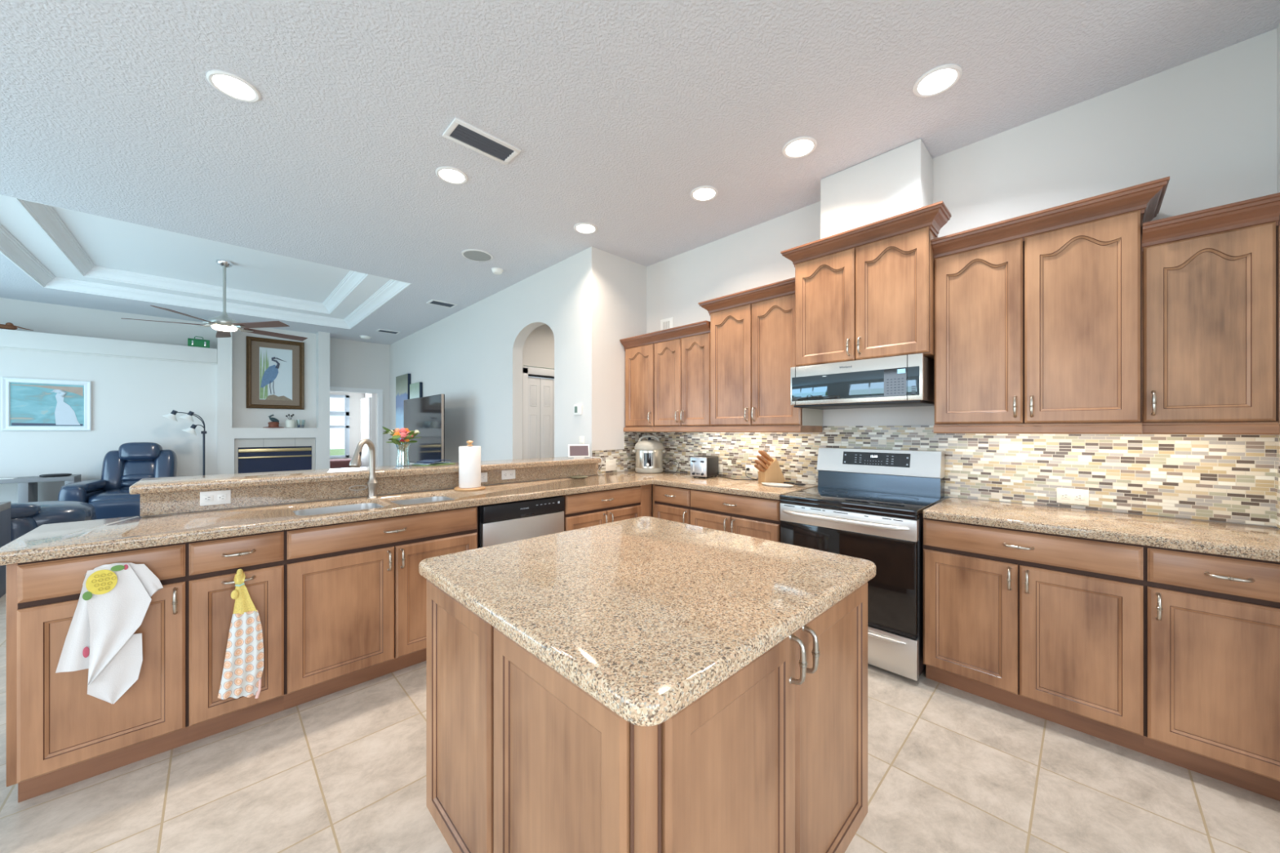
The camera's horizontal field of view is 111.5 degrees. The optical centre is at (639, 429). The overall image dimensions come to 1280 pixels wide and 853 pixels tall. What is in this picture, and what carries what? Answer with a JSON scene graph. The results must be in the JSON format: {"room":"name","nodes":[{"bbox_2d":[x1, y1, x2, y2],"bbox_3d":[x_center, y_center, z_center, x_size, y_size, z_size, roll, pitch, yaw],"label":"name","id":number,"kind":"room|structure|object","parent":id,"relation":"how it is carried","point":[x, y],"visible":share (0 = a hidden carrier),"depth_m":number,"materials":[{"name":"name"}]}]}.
{"room":"kitchen","nodes":[
{"label":"kitchen","id":0,"kind":"room"},
{"bbox_2d":[0,328,217,502],"bbox_3d":[-8.010,0.037,5.664,3.620,2.585,0.470,0,0,-44],"label":"wall","id":1,"kind":"structure","parent":0,"point":[135,384],"depth_m":6.05,"materials":[{"name":"paint"}]},
{"bbox_2d":[0,322,33,330],"bbox_3d":[-7.980,-1.306,5.518,0.360,0.100,0.100,0,0,-44],"label":"duck decoy","id":2,"kind":"object","parent":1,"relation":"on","point":[9,326],"visible":0.9,"depth_m":5.50,"materials":[{"name":"brown wood"}]},
{"bbox_2d":[1,377,91,431],"bbox_3d":[-7.721,-0.322,5.690,0.700,0.670,0.040,0,0,-44],"label":"picture","id":3,"kind":"object","parent":1,"relation":"attached to","point":[28,404],"visible":1,"depth_m":5.67,"materials":[{"name":"white"}]},
{"bbox_2d":[9,382,84,426],"bbox_3d":[-7.721,-0.322,5.690,0.580,0.550,0.040,0,0,-44],"label":"painting","id":4,"kind":"object","parent":3,"relation":"attached to","point":[31,403],"depth_m":5.68,"materials":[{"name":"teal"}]},
{"bbox_2d":[187,336,209,347],"bbox_3d":[-6.797,-1.346,6.719,0.236,0.180,0.148,0,0,-44],"label":"lunch box","id":5,"kind":"object","parent":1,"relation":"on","point":[194,342],"visible":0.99,"depth_m":6.68,"materials":[{"name":"green metal"}]},
{"bbox_2d":[0,297,389,466],"bbox_3d":[-7.273,-0.195,6.792,6.550,3.050,0.120,0,0,-44],"label":"wall","id":6,"kind":"structure","parent":0,"point":[353,363],"depth_m":6.67,"materials":[{"name":"paint"}]},
{"bbox_2d":[329,386,382,466],"bbox_3d":[-5.499,0.263,8.417,0.940,2.135,0.024,0,0,-44],"label":"trim","id":7,"kind":"structure","parent":6,"relation":"attached to","point":[380,392],"depth_m":8.69,"materials":[{"name":"white wood"}]},
{"bbox_2d":[217,327,329,474],"bbox_3d":[-6.195,-0.195,7.423,1.435,3.050,0.480,0,0,-44],"label":"wall","id":8,"kind":"structure","parent":0,"point":[234,420],"depth_m":7.26,"materials":[{"name":"paint"}]},
{"bbox_2d":[262,414,284,427],"bbox_3d":[-6.128,-0.145,7.293,0.280,0.227,0.280,0,0,-44],"label":"bird figurine","id":9,"kind":"object","parent":8,"relation":"on","point":[275,423],"visible":0.95,"depth_m":7.26,"materials":[{"name":"brown ceramic"}]},
{"bbox_2d":[234,437,315,473],"bbox_3d":[-6.106,0.738,7.325,1.037,1.185,0.124,0,0,-44],"label":"fireplace","id":10,"kind":"object","parent":8,"relation":"attached to","point":[251,455],"visible":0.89,"depth_m":7.26,"materials":[{"name":"metal"}]},
{"bbox_2d":[238,447,311,452],"bbox_3d":[-6.077,0.339,7.291,0.940,0.053,0.034,0,0,-44],"label":"hood","id":11,"kind":"object","parent":10,"relation":"attached to","point":[240,449],"depth_m":7.27,"materials":[{"name":"gold metal"}]},
{"bbox_2d":[245,336,304,409],"bbox_3d":[-6.192,-0.945,7.421,0.760,1.180,0.044,0,0,-44],"label":"picture","id":12,"kind":"object","parent":8,"relation":"attached to","point":[274,368],"visible":1,"depth_m":7.40,"materials":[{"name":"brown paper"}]},
{"bbox_2d":[259,346,292,400],"bbox_3d":[-6.192,-0.943,7.421,0.430,0.875,0.044,0,0,-44],"label":"print","id":13,"kind":"object","parent":12,"relation":"attached to","point":[275,362],"depth_m":7.42,"materials":[{"name":"multicoloured"}]},
{"bbox_2d":[285,413,295,427],"bbox_3d":[-5.970,-0.151,7.446,0.136,0.240,0.135,0,0,-44],"label":"vase","id":14,"kind":"object","parent":8,"relation":"on","point":[291,423],"visible":0.98,"depth_m":7.40,"materials":[{"name":"white ceramic"}]},
{"bbox_2d":[143,475,591,516],"bbox_3d":[-1.462,0.815,3.112,2.755,1.030,0.160,0,0,-44],"label":"wall","id":15,"kind":"structure","parent":0,"point":[588,475],"depth_m":2.55,"materials":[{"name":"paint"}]},
{"bbox_2d":[128,456,600,494],"bbox_3d":[-1.496,0.278,3.125,2.785,0.040,0.435,0,0,-44],"label":"bar","id":16,"kind":"object","parent":15,"relation":"on","point":[154,485],"visible":0.88,"depth_m":2.54,"materials":[{"name":"brown stone"}]},
{"bbox_2d":[568,444,590,457],"bbox_3d":[-0.560,0.196,3.977,0.196,0.123,0.063,0,0,-18],"label":"smart display","id":17,"kind":"object","parent":16,"relation":"on","point":[582,451],"visible":1,"depth_m":3.96,"materials":[{"name":"white plastic"}]},
{"bbox_3d":[-1.687,0.180,3.103,0.092,0.155,0.092,0,0,-44],"label":"glass vase","id":18,"kind":"object","parent":16,"relation":"on","visible":0},
{"bbox_2d":[382,426,420,464],"bbox_3d":[-1.690,0.113,3.102,0.245,0.266,0.275,0,0,-44],"label":"flower bouquet","id":19,"kind":"object","parent":18,"relation":"in","point":[405,433],"visible":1,"depth_m":3.08,"materials":[{"name":"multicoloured plant"}]},
{"bbox_2d":[140,462,598,516],"bbox_3d":[-1.390,0.356,3.056,2.786,0.115,0.019,0,0,-44],"label":"backsplash","id":20,"kind":"structure","parent":15,"relation":"attached to","point":[184,501],"depth_m":2.58,"materials":[{"name":"beige stone"}]},
{"bbox_2d":[200,489,231,506],"bbox_3d":[-2.194,0.352,2.254,0.115,0.072,0.008,0,0,-44],"label":"wall outlet","id":21,"kind":"object","parent":20,"relation":"attached to","point":[215,497],"visible":1,"depth_m":2.25,"materials":[{"name":"white plastic"}]},
{"bbox_2d":[502,469,515,479],"bbox_3d":[-1.022,0.350,3.395,0.115,0.072,0.008,0,0,-44],"label":"wall outlet","id":22,"kind":"object","parent":20,"relation":"attached to","point":[506,474],"visible":1,"depth_m":3.39,"materials":[{"name":"white plastic"}]},
{"bbox_2d":[364,393,371,398],"bbox_3d":[-6.557,-0.195,9.247,1.900,3.050,2.400,0,0,-44],"label":"wall","id":23,"kind":"structure","parent":0,"point":[366,395],"depth_m":10.48,"materials":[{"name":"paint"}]},
{"bbox_2d":[329,391,364,459],"bbox_3d":[-7.429,-0.195,10.143,1.900,3.050,0.100,0,0,-44],"label":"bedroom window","id":24,"kind":"structure","parent":23,"relation":"in","point":[355,398],"depth_m":10.56,"materials":[{"name":"paint"}]},
{"bbox_2d":[329,394,349,458],"bbox_3d":[-7.269,-0.075,10.229,0.750,1.490,0.080,0,0,-44],"label":"window","id":25,"kind":"structure","parent":24,"relation":"attached to","point":[346,413],"depth_m":10.42,"materials":[{"name":"white"}]},
{"bbox_2d":[360,393,375,466],"bbox_3d":[-5.957,0.280,9.691,0.260,2.100,0.800,0,0,-44],"label":"door","id":26,"kind":"structure","parent":23,"relation":"in","point":[367,405],"depth_m":9.44,"materials":[{"name":"white wood"}]},
{"bbox_2d":[389,246,602,473],"bbox_3d":[-2.719,-0.195,6.515,0.130,3.050,6.630,0,0,-44],"label":"wall","id":27,"kind":"structure","parent":0,"point":[472,356],"depth_m":5.25,"materials":[{"name":"paint"}]},
{"bbox_2d":[395,373,410,447],"bbox_3d":[-4.409,-0.343,8.114,0.052,1.345,0.720,0,0,-44],"label":"print","id":28,"kind":"object","parent":27,"relation":"attached to","point":[403,381],"visible":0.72,"depth_m":8.11,"materials":[{"name":"blue paper"}]},
{"bbox_2d":[409,382,422,399],"bbox_3d":[-3.900,-0.240,7.591,0.052,1.140,0.520,0,0,-44],"label":"print","id":29,"kind":"object","parent":27,"relation":"attached to","point":[415,388],"visible":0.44,"depth_m":7.48,"materials":[{"name":"blue"}]},
{"bbox_2d":[522,324,554,369],"bbox_3d":[-0.750,-0.195,6.262,2.340,3.050,0.120,0,0,-44],"label":"wall","id":30,"kind":"structure","parent":0,"point":[538,351],"depth_m":5.65,"materials":[{"name":"paint"}]},
{"bbox_2d":[528,376,540,458],"bbox_3d":[-1.374,0.321,5.607,0.192,1.995,0.036,0,0,-44],"label":"door","id":31,"kind":"structure","parent":30,"relation":"in","point":[534,383],"depth_m":5.60,"materials":[{"name":"white wood"}]},
{"bbox_2d":[522,366,554,458],"bbox_3d":[-1.098,0.268,5.824,1.050,2.125,0.030,0,0,-44],"label":"trim","id":32,"kind":"structure","parent":30,"relation":"attached to","point":[526,370],"depth_m":5.48,"materials":[{"name":"white wood"}]},
{"bbox_2d":[540,377,553,457],"bbox_3d":[-1.232,0.321,5.745,0.192,1.995,0.036,0,0,-44],"label":"door","id":33,"kind":"structure","parent":30,"relation":"in","point":[546,384],"depth_m":5.73,"materials":[{"name":"white wood"}]},
{"bbox_2d":[602,250,646,473],"bbox_3d":[-0.191,-0.195,4.440,0.600,3.050,0.130,0,0,-44],"label":"wall","id":34,"kind":"structure","parent":0,"point":[624,280],"depth_m":4.32,"materials":[{"name":"paint"}]},
{"bbox_2d":[0,0,1279,345],"bbox_3d":[-3.091,-1.895,4.144,8.850,0.350,15.750,0,0,-44],"label":"ceiling","id":35,"kind":"structure","parent":0,"point":[615,111],"depth_m":2.40,"materials":[{"name":"white paint"}]},
{"bbox_2d":[14,198,368,314],"bbox_3d":[-4.971,-1.915,5.223,2.470,0.129,2.520,0,0,-44],"label":"trim","id":36,"kind":"structure","parent":35,"relation":"attached to","point":[45,216],"depth_m":5.54,"materials":[{"name":"white paint"}]},
{"bbox_2d":[0,194,411,328],"bbox_3d":[-4.956,-1.784,5.203,3.155,0.129,3.270,0,0,-44],"label":"trim","id":37,"kind":"structure","parent":35,"relation":"attached to","point":[11,247],"depth_m":5.75,"materials":[{"name":"white paint"}]},
{"bbox_2d":[120,259,307,341],"bbox_3d":[-4.940,-1.574,5.184,1.618,0.812,1.539,0,0,-44],"label":"ceiling fan","id":38,"kind":"object","parent":35,"relation":"hanging from","point":[224,324],"visible":1,"depth_m":5.10,"materials":[{"name":"silver metal"}]},
{"bbox_2d":[205,70,261,102],"bbox_3d":[-2.034,-1.718,2.186,0.202,0.013,0.202,0,0,-44],"label":"recessed light","id":39,"kind":"object","parent":35,"relation":"in","point":[233,86],"visible":1,"depth_m":2.18,"materials":[{"name":"white plastic"}]},
{"bbox_2d":[426,298,457,308],"bbox_3d":[-2.692,-1.714,5.934,0.340,0.013,0.220,0,0,-44],"label":"ceiling vent","id":40,"kind":"object","parent":35,"relation":"in","point":[435,302],"visible":1,"depth_m":5.92,"materials":[{"name":"white metal"}]},
{"bbox_2d":[435,166,467,184],"bbox_3d":[-1.272,-1.718,2.949,0.202,0.013,0.202,0,0,-44],"label":"recessed light","id":41,"kind":"object","parent":35,"relation":"in","point":[450,175],"visible":1,"depth_m":2.94,"materials":[{"name":"white plastic"}]},
{"bbox_2d":[461,248,493,262],"bbox_3d":[-1.603,-1.716,4.300,0.292,0.008,0.292,0,0,-44],"label":"ceiling speaker","id":42,"kind":"object","parent":35,"relation":"attached to","point":[474,255],"visible":1,"depth_m":4.28,"materials":[{"name":"white plastic"}]},
{"bbox_2d":[442,117,521,164],"bbox_3d":[-0.941,-1.714,2.608,0.400,0.013,0.200,0,0,-44],"label":"ceiling vent","id":43,"kind":"object","parent":35,"relation":"in","point":[459,131],"visible":1,"depth_m":2.59,"materials":[{"name":"white metal"}]},
{"bbox_2d":[573,222,597,234],"bbox_3d":[-0.464,-1.718,3.720,0.202,0.013,0.202,0,0,-44],"label":"recessed light","id":44,"kind":"object","parent":35,"relation":"in","point":[582,228],"visible":1,"depth_m":3.71,"materials":[{"name":"white plastic"}]},
{"bbox_2d":[690,186,718,201],"bbox_3d":[0.467,-1.718,3.176,0.202,0.013,0.202,0,0,-44],"label":"recessed light","id":45,"kind":"object","parent":35,"relation":"in","point":[702,193],"visible":1,"depth_m":3.17,"materials":[{"name":"white plastic"}]},
{"bbox_2d":[782,136,817,158],"bbox_3d":[0.972,-1.718,2.658,0.202,0.013,0.202,0,0,-44],"label":"recessed light","id":46,"kind":"object","parent":35,"relation":"in","point":[800,147],"visible":1,"depth_m":2.65,"materials":[{"name":"white plastic"}]},
{"bbox_2d":[912,64,962,97],"bbox_3d":[1.465,-1.718,2.151,0.202,0.013,0.202,0,0,-44],"label":"recessed light","id":47,"kind":"object","parent":35,"relation":"in","point":[938,80],"visible":1,"depth_m":2.14,"materials":[{"name":"white plastic"}]},
{"bbox_2d":[0,593,1279,852],"bbox_3d":[-3.091,1.380,4.144,8.850,0.100,15.750,0,0,-44],"label":"floor","id":48,"kind":"structure","parent":0,"point":[951,770],"depth_m":1.59,"materials":[{"name":"tile"}]},
{"bbox_2d":[0,501,10,597],"bbox_3d":[-5.275,0.963,3.183,0.680,0.735,0.580,0,0,-44],"label":"sofa","id":49,"kind":"object","parent":48,"relation":"on","point":[5,507],"visible":0.74,"depth_m":3.52,"materials":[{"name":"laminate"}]},
{"bbox_2d":[0,474,80,502],"bbox_3d":[-7.828,0.963,5.219,1.360,0.735,0.400,0,0,-44],"label":"console table","id":50,"kind":"object","parent":48,"relation":"on","point":[27,486],"visible":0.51,"depth_m":5.38,"materials":[{"name":"grey laminate"}]},
{"bbox_2d":[39,473,71,476],"bbox_3d":[-7.400,0.576,5.524,0.250,0.036,0.120,0,0,-44],"label":"speaker","id":51,"kind":"object","parent":50,"relation":"on","point":[51,474],"visible":1,"depth_m":5.50},
{"bbox_2d":[10,501,97,542],"bbox_3d":[-5.864,0.850,3.884,1.289,1.040,0.972,0,0,-44],"label":"recliner","id":52,"kind":"object","parent":48,"relation":"on","point":[25,517],"visible":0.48,"depth_m":3.92,"materials":[{"name":"blue leather"}]},
{"bbox_2d":[5,542,187,802],"bbox_3d":[-2.204,0.896,1.834,0.433,0.868,0.628,0,0,-44],"label":"base cabinet","id":53,"kind":"object","parent":48,"relation":"on","point":[59,735],"visible":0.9,"depth_m":1.60,"materials":[{"name":"brown wood"}]},
{"bbox_2d":[55,562,163,703],"bbox_3d":[-1.970,0.763,1.627,0.259,0.527,0.030,0,0,-44],"label":"dish towel","id":54,"kind":"object","parent":53,"relation":"hanging from","point":[114,601],"visible":1,"depth_m":1.62,"materials":[{"name":"white fabric"}]},
{"bbox_2d":[82,591,92,600],"bbox_3d":[-2.001,0.602,1.579,0.023,0.032,0.002,0,0,-44],"label":"print","id":55,"kind":"object","parent":54,"relation":"attached to","point":[87,596],"depth_m":1.58,"materials":[{"name":"green fabric"}]},
{"bbox_2d":[85,569,117,594],"bbox_3d":[-1.978,0.560,1.603,0.074,0.090,0.002,0,0,-44],"label":"print","id":56,"kind":"object","parent":54,"relation":"attached to","point":[97,581],"depth_m":1.60,"materials":[{"name":"fabric"}]},
{"bbox_2d":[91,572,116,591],"bbox_3d":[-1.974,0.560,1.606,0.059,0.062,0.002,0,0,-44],"label":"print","id":57,"kind":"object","parent":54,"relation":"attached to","point":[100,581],"depth_m":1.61,"materials":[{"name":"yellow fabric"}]},
{"bbox_2d":[82,564,128,657],"bbox_3d":[-1.979,0.669,1.615,0.109,0.322,0.016,0,0,-44],"label":"print","id":58,"kind":"object","parent":54,"relation":"attached to","point":[104,587],"depth_m":1.61,"materials":[{"name":"white fabric"}]},
{"bbox_2d":[111,564,124,571],"bbox_3d":[-1.950,0.517,1.629,0.034,0.022,0.002,0,0,-44],"label":"print","id":59,"kind":"object","parent":54,"relation":"attached to","point":[113,567],"depth_m":1.63,"materials":[{"name":"green fabric"}]},
{"bbox_2d":[57,442,184,519],"bbox_3d":[-6.704,0.721,5.750,1.000,1.098,1.052,0,0,-36],"label":"recliner","id":60,"kind":"object","parent":48,"relation":"on","point":[110,497],"visible":0.47,"depth_m":5.81,"materials":[{"name":"blue leather"}]},
{"bbox_2d":[161,409,206,475],"bbox_3d":[-6.539,0.523,6.334,0.558,1.614,0.270,0,0,-44],"label":"floor lamp","id":61,"kind":"object","parent":48,"relation":"on","point":[171,415],"visible":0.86,"depth_m":6.32,"materials":[{"name":"black"}]},
{"bbox_2d":[186,529,284,743],"bbox_3d":[-1.936,0.896,2.095,0.315,0.868,0.628,0,0,-44],"label":"base cabinet","id":62,"kind":"object","parent":48,"relation":"on","point":[213,565],"visible":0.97,"depth_m":1.88,"materials":[{"name":"brown wood"}]},
{"bbox_2d":[217,568,263,699],"bbox_3d":[-1.714,0.886,1.874,0.146,0.575,0.047,0,0,-44],"label":"hanging towel","id":63,"kind":"object","parent":62,"relation":"hanging from","point":[243,665],"visible":1,"depth_m":1.88,"materials":[{"name":"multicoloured fabric"}]},
{"bbox_2d":[329,458,352,468],"bbox_3d":[-6.711,1.000,9.656,0.670,0.660,0.620,0,0,-44],"label":"bench","id":64,"kind":"object","parent":48,"relation":"on","point":[341,463],"visible":0.12,"depth_m":9.46,"materials":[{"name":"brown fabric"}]},
{"bbox_2d":[283,506,478,710],"bbox_3d":[-1.488,0.896,2.516,0.915,0.868,0.608,0,0,-44],"label":"base cabinet","id":65,"kind":"object","parent":48,"relation":"on","point":[355,592],"visible":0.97,"depth_m":2.22,"materials":[{"name":"brown wood"}]},
{"bbox_2d":[403,394,444,462],"bbox_3d":[-3.068,0.434,6.235,0.400,1.792,1.583,0,0,-44],"label":"television","id":66,"kind":"object","parent":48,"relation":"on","point":[425,415],"visible":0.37,"depth_m":6.03,"materials":[{"name":"black plastic"}]},
{"bbox_2d":[478,495,564,547],"bbox_3d":[-0.944,0.899,3.067,0.600,0.862,0.578,0,0,-44],"label":"dishwasher","id":67,"kind":"object","parent":48,"relation":"on","point":[508,522],"visible":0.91,"depth_m":2.83,"materials":[{"name":"silver metal"}]},
{"bbox_2d":[561,484,651,531],"bbox_3d":[-0.398,0.896,3.592,0.890,0.868,0.628,0,0,-44],"label":"base cabinet","id":68,"kind":"object","parent":48,"relation":"on","point":[581,510],"visible":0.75,"depth_m":3.34,"materials":[{"name":"brown wood"}]},
{"bbox_2d":[426,579,867,852],"bbox_3d":[0.033,0.893,1.371,0.999,0.874,1.038,0,0,-44],"label":"kitchen island","id":69,"kind":"object","parent":48,"relation":"on","point":[773,757],"visible":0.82,"depth_m":0.99,"materials":[{"name":"brown wood"}]},
{"bbox_2d":[418,515,875,726],"bbox_3d":[0.019,0.434,1.380,1.042,0.040,1.042,0,0,-44],"label":"island countertop","id":70,"kind":"structure","parent":69,"relation":"on","point":[646,615],"depth_m":1.07,"materials":[{"name":"stone"}]},
{"bbox_2d":[652,484,690,524],"bbox_3d":[0.436,0.896,3.747,0.628,0.868,0.418,0,0,-44],"label":"base cabinet","id":71,"kind":"object","parent":48,"relation":"on","point":[668,503],"visible":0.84,"depth_m":3.54,"materials":[{"name":"brown wood"}]},
{"bbox_2d":[689,488,781,542],"bbox_3d":[0.845,0.896,3.320,0.628,0.868,0.765,0,0,-44],"label":"base cabinet","id":72,"kind":"object","parent":48,"relation":"on","point":[749,516],"visible":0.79,"depth_m":3.08,"materials":[{"name":"brown wood"}]},
{"bbox_2d":[0,470,817,565],"bbox_3d":[-0.650,0.436,2.603,3.800,0.043,1.848,0,0,-44],"label":"countertop","id":73,"kind":"structure","parent":72,"relation":"on","point":[73,539],"depth_m":2.13,"materials":[{"name":"brown stone"}]},
{"bbox_2d":[348,438,377,498],"bbox_3d":[-1.657,0.234,2.578,0.115,0.362,0.212,0,0,2],"label":"kitchen faucet","id":74,"kind":"object","parent":73,"relation":"on","point":[372,483],"visible":1,"depth_m":2.63,"materials":[{"name":"silver metal"}]},
{"bbox_2d":[292,496,454,515],"bbox_3d":[-1.473,0.535,2.481,0.788,0.202,0.358,0,0,-44],"label":"double sink","id":75,"kind":"object","parent":73,"relation":"in","point":[323,510],"visible":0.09,"depth_m":2.54,"materials":[{"name":"silver metal"}]},
{"bbox_2d":[292,502,383,515],"bbox_3d":[-1.612,0.535,2.345,0.398,0.202,0.358,0,0,-44],"label":"basin","id":76,"kind":"object","parent":75,"relation":"in","point":[323,510],"depth_m":2.48,"materials":[{"name":"silver metal"}]},
{"bbox_2d":[391,496,454,504],"bbox_3d":[-1.304,0.535,2.627,0.343,0.202,0.333,0,0,-44],"label":"basin","id":77,"kind":"object","parent":75,"relation":"in","point":[419,500],"depth_m":2.77,"materials":[{"name":"silver metal"}]},
{"bbox_2d":[453,440,485,491],"bbox_3d":[-1.177,0.244,3.019,0.204,0.340,0.204,0,0,-44],"label":"paper towel holder","id":78,"kind":"object","parent":73,"relation":"on","point":[469,442],"visible":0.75,"depth_m":2.95,"materials":[{"name":"brown wood"}]},
{"bbox_2d":[458,445,480,488],"bbox_3d":[-1.177,0.256,3.019,0.142,0.280,0.142,0,0,-44],"label":"paper towel roll","id":79,"kind":"object","parent":78,"relation":"on","point":[469,457],"visible":0.98,"depth_m":2.96,"materials":[{"name":"white paper"}]},
{"bbox_2d":[632,435,666,473],"bbox_3d":[0.089,0.233,4.252,0.286,0.364,0.286,0,0,43],"label":"pressure cooker","id":80,"kind":"object","parent":73,"relation":"on","point":[649,453],"visible":1,"depth_m":4.14,"materials":[{"name":"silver metal"}]},
{"bbox_2d":[689,455,718,478],"bbox_3d":[0.564,0.323,3.812,0.156,0.184,0.290,0,0,34],"label":"toaster","id":81,"kind":"object","parent":73,"relation":"on","point":[701,466],"visible":1,"depth_m":3.72,"materials":[{"name":"silver metal"}]},
{"bbox_2d":[758,457,786,484],"bbox_3d":[1.030,0.317,3.390,0.180,0.195,0.110,0,0,-10],"label":"knife block","id":82,"kind":"object","parent":73,"relation":"on","point":[774,474],"visible":0.79,"depth_m":3.34,"materials":[{"name":"brown wood"}]},
{"bbox_2d":[761,482,793,487],"bbox_3d":[1.012,0.408,3.218,0.132,0.012,0.249,0,0,-44],"label":"spoon rest","id":83,"kind":"object","parent":73,"relation":"on","point":[771,484],"visible":1,"depth_m":3.23,"materials":[{"name":"white ceramic"}]},
{"bbox_2d":[779,447,944,680],"bbox_3d":[1.372,0.732,2.729,0.706,1.197,0.768,0,0,-44],"label":"range","id":84,"kind":"object","parent":48,"relation":"on","point":[869,504],"visible":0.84,"depth_m":2.49,"materials":[{"name":"silver metal"}]},
{"bbox_2d":[779,487,941,515],"bbox_3d":[1.355,0.431,2.713,0.534,0.030,0.768,0,0,-44],"label":"cooktop","id":85,"kind":"object","parent":84,"relation":"in","point":[873,501],"depth_m":2.62,"materials":[{"name":"black glass"}]},
{"bbox_2d":[922,517,1145,753],"bbox_3d":[1.938,0.896,2.197,0.628,0.868,0.766,0,0,-44],"label":"base cabinet","id":86,"kind":"object","parent":48,"relation":"on","point":[1050,627],"visible":0.99,"depth_m":1.96,"materials":[{"name":"brown wood"}]},
{"bbox_2d":[923,497,1279,562],"bbox_3d":[2.092,0.436,2.066,0.620,0.043,1.158,0,0,-44],"label":"countertop","id":87,"kind":"structure","parent":86,"relation":"on","point":[1228,539],"depth_m":1.89,"materials":[{"name":"brown stone"}]},
{"bbox_2d":[1143,545,1279,800],"bbox_3d":[2.345,0.896,1.779,0.628,0.868,0.400,0,0,-44],"label":"base cabinet","id":88,"kind":"object","parent":48,"relation":"on","point":[1212,621],"visible":0.97,"depth_m":1.62,"materials":[{"name":"brown wood"}]},
{"bbox_2d":[820,138,933,239],"bbox_3d":[1.547,-1.423,2.878,0.288,0.595,0.600,0,0,-44],"label":"wall","id":89,"kind":"structure","parent":0,"point":[899,180],"depth_m":2.74,"materials":[{"name":"paint"}]},
{"bbox_2d":[780,200,951,366],"bbox_3d":[1.353,-0.815,2.706,0.217,0.786,0.921,0,0,-44],"label":"upper cabinet","id":90,"kind":"object","parent":89,"relation":"attached to","point":[867,291],"visible":1,"depth_m":2.61,"materials":[{"name":"brown wood"}]},
{"bbox_2d":[790,353,934,409],"bbox_3d":[1.447,-0.285,2.823,0.479,0.270,0.768,0,0,-44],"label":"microwave","id":91,"kind":"object","parent":90,"relation":"attached to","point":[908,380],"visible":0.98,"depth_m":2.61,"materials":[{"name":"silver metal"}]},
{"bbox_2d":[646,28,1276,528],"bbox_3d":[2.114,-0.195,2.602,0.140,3.050,5.980,0,0,-44],"label":"wall","id":92,"kind":"structure","parent":0,"point":[1207,123],"depth_m":2.29,"materials":[{"name":"paint"}]},
{"bbox_2d":[619,333,654,431],"bbox_3d":[0.076,-0.438,4.315,0.372,0.915,0.412,0,0,-44],"label":"upper cabinet","id":93,"kind":"object","parent":92,"relation":"attached to","point":[639,349],"visible":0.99,"depth_m":4.22,"materials":[{"name":"brown wood"}]},
{"bbox_2d":[660,316,673,330],"bbox_3d":[0.269,-1.030,4.392,0.008,0.180,0.170,0,0,-44],"label":"air vent","id":94,"kind":"object","parent":92,"relation":"in","point":[667,323],"visible":0.6,"depth_m":4.38,"materials":[{"name":"white plastic"}]},
{"bbox_2d":[648,320,710,431],"bbox_3d":[0.447,-0.438,3.934,0.372,0.915,0.652,0,0,-44],"label":"upper cabinet","id":95,"kind":"object","parent":92,"relation":"attached to","point":[682,354],"visible":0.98,"depth_m":3.81,"materials":[{"name":"brown wood"}]},
{"bbox_2d":[697,277,822,432],"bbox_3d":[0.922,-0.512,3.424,0.402,1.065,0.858,0,0,-44],"label":"upper cabinet","id":96,"kind":"object","parent":92,"relation":"attached to","point":[753,331],"visible":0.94,"depth_m":3.27,"materials":[{"name":"brown wood"}]},
{"bbox_2d":[591,425,1279,528],"bbox_3d":[1.140,0.194,2.983,0.724,0.440,3.814,0,0,-44],"label":"backsplash","id":97,"kind":"structure","parent":92,"relation":"attached to","point":[1230,478],"depth_m":2.34,"materials":[{"name":"tile"}]},
{"bbox_2d":[605,459,616,471],"bbox_3d":[-0.283,0.345,4.244,0.130,0.110,0.009,0,0,-44],"label":"light switch","id":98,"kind":"object","parent":97,"relation":"attached to","point":[611,464],"visible":1,"depth_m":4.24,"materials":[{"name":"white plastic"}]},
{"bbox_2d":[1056,487,1088,505],"bbox_3d":[2.288,0.353,2.306,0.008,0.082,0.122,0,0,-44],"label":"wall outlet","id":99,"kind":"object","parent":97,"relation":"attached to","point":[1064,495],"visible":1,"depth_m":2.30,"materials":[{"name":"white plastic"}]},
{"bbox_2d":[931,176,1169,434],"bbox_3d":[2.053,-0.516,2.255,0.412,1.072,0.843,0,0,-44],"label":"upper cabinet","id":100,"kind":"object","parent":92,"relation":"attached to","point":[1038,314],"visible":1,"depth_m":2.12,"materials":[{"name":"brown wood"}]},
{"bbox_2d":[1142,192,1279,435],"bbox_3d":[2.433,-0.438,1.893,0.372,0.915,0.348,0,0,-44],"label":"upper cabinet","id":101,"kind":"object","parent":92,"relation":"attached to","point":[1210,276],"visible":0.98,"depth_m":1.79,"materials":[{"name":"brown wood"}]},
{"bbox_2d":[1277,214,1279,435],"bbox_3d":[2.572,-0.438,1.751,0.372,0.915,0.048,0,0,-44],"label":"upper cabinet","id":102,"kind":"object","parent":92,"relation":"attached to","point":[1279,215],"visible":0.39,"depth_m":1.69,"materials":[{"name":"brown wood"}]},
{"bbox_2d":[1276,22,1279,530],"bbox_3d":[2.469,-0.195,1.520,0.860,3.050,0.135,0,0,-44],"label":"wall","id":103,"kind":"structure","parent":0,"point":[1278,26],"depth_m":1.85,"materials":[{"name":"paint"}]},
{"label":"outside","id":104,"kind":"structure","parent":0,"visible":0},
{"bbox_2d":[329,448,344,455],"bbox_3d":[-3.487,1.510,3.583,60.000,0.080,70.000,0,0,-44],"label":"ground","id":105,"kind":"structure","parent":104,"point":[332,451],"depth_m":28.48,"materials":[{"name":"green plant"}]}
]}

